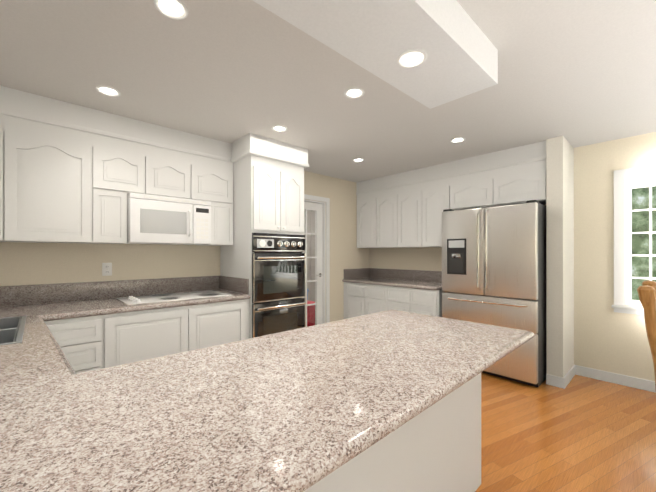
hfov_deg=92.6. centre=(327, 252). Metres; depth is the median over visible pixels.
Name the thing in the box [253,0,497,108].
ceiling soffit
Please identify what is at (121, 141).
upper cabinet
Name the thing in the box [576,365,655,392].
baseboard
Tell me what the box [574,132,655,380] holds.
wall
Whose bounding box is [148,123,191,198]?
upper cabinet
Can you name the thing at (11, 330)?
sink
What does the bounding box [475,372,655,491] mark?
floor
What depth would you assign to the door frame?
4.57 m
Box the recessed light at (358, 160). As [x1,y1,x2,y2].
[352,158,363,161]
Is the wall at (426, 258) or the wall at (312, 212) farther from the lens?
the wall at (312, 212)
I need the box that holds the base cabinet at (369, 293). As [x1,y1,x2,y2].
[342,268,442,318]
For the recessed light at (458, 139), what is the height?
0.006 m
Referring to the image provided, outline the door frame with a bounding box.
[304,194,329,323]
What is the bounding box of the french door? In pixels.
[304,202,321,326]
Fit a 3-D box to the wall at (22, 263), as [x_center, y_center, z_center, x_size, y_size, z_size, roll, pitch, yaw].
[-1.084,0.086,3.682,4.970,2.430,0.120,0,0,-43]
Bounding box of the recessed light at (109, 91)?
[96,86,120,96]
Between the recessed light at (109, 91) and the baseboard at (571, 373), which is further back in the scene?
the baseboard at (571, 373)
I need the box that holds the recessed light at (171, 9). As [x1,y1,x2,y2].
[153,0,187,19]
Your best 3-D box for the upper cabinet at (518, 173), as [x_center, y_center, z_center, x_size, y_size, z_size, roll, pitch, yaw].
[2.137,-0.604,3.429,0.341,1.050,0.502,0,0,-43]
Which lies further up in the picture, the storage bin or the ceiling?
the ceiling
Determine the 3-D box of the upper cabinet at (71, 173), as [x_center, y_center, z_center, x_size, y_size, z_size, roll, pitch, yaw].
[-2.149,-0.605,2.381,0.536,1.050,0.341,0,0,-43]
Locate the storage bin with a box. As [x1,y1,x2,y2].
[307,300,314,326]
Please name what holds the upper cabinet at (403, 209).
attached to the wall at (426, 258)
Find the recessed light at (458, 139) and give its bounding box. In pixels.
[450,137,465,142]
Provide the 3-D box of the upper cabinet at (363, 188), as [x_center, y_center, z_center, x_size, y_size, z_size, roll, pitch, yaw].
[0.730,-0.602,4.950,0.341,1.050,0.477,0,0,-43]
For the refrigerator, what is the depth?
3.18 m
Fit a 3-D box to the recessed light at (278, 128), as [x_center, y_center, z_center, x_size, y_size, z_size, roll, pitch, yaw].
[-0.441,-1.127,2.848,0.144,0.006,0.144,0,0,-43]
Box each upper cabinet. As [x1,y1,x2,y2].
[0,86,19,241]
[20,91,95,243]
[96,110,147,243]
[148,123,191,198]
[192,134,233,245]
[356,179,371,247]
[372,175,391,247]
[392,169,415,247]
[416,163,443,247]
[444,153,491,209]
[492,141,545,206]
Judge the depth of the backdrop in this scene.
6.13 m
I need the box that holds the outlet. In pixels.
[102,263,111,275]
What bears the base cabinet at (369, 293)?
on the floor
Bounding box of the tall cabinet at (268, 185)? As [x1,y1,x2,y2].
[220,133,308,337]
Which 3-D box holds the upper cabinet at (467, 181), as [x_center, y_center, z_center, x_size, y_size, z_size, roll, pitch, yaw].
[1.775,-0.604,3.821,0.341,1.050,0.566,0,0,-43]
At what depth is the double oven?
3.15 m
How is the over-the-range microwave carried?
attached to the upper cabinet at (169, 150)
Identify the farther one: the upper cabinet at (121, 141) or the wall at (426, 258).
the wall at (426, 258)
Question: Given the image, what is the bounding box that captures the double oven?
[252,233,305,337]
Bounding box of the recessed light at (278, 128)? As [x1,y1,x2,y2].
[272,125,286,131]
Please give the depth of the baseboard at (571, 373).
3.12 m
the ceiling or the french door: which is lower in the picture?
the french door
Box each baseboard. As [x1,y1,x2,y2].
[561,365,575,388]
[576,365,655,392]
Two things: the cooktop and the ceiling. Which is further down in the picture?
the cooktop
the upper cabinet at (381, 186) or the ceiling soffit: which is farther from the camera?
the upper cabinet at (381, 186)
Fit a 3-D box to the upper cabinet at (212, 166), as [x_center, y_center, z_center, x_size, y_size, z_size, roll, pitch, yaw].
[-1.244,-0.604,3.218,0.433,1.050,0.341,0,0,-43]
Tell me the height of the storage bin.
0.504 m
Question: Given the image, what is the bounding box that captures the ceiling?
[0,0,655,182]
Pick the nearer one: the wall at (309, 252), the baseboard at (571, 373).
the baseboard at (571, 373)
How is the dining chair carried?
on the floor
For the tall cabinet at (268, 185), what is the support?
on the floor
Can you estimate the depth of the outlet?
2.78 m
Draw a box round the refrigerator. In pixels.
[442,200,546,386]
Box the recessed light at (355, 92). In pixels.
[344,88,364,97]
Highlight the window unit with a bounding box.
[611,165,655,314]
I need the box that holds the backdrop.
[632,186,655,299]
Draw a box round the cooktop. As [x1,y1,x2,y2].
[115,290,231,305]
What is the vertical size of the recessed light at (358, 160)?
0.006 m
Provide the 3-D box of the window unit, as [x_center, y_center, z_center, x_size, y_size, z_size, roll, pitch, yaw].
[3.455,-0.115,2.541,0.171,1.410,1.710,0,0,-43]
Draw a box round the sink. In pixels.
[0,316,26,344]
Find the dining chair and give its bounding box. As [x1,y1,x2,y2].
[637,280,655,389]
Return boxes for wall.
[0,171,368,321]
[304,210,310,300]
[311,210,314,301]
[369,204,545,281]
[546,136,573,377]
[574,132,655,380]
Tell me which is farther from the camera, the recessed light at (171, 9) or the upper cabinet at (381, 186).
the upper cabinet at (381, 186)
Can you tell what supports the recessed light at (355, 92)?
in the ceiling
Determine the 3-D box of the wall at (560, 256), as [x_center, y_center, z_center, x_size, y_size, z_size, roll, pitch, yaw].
[2.452,0.086,3.284,0.640,2.430,0.134,0,0,-43]
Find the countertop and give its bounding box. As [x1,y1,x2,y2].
[0,275,533,491]
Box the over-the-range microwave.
[125,193,210,244]
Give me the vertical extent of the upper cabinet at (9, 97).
1.050 m

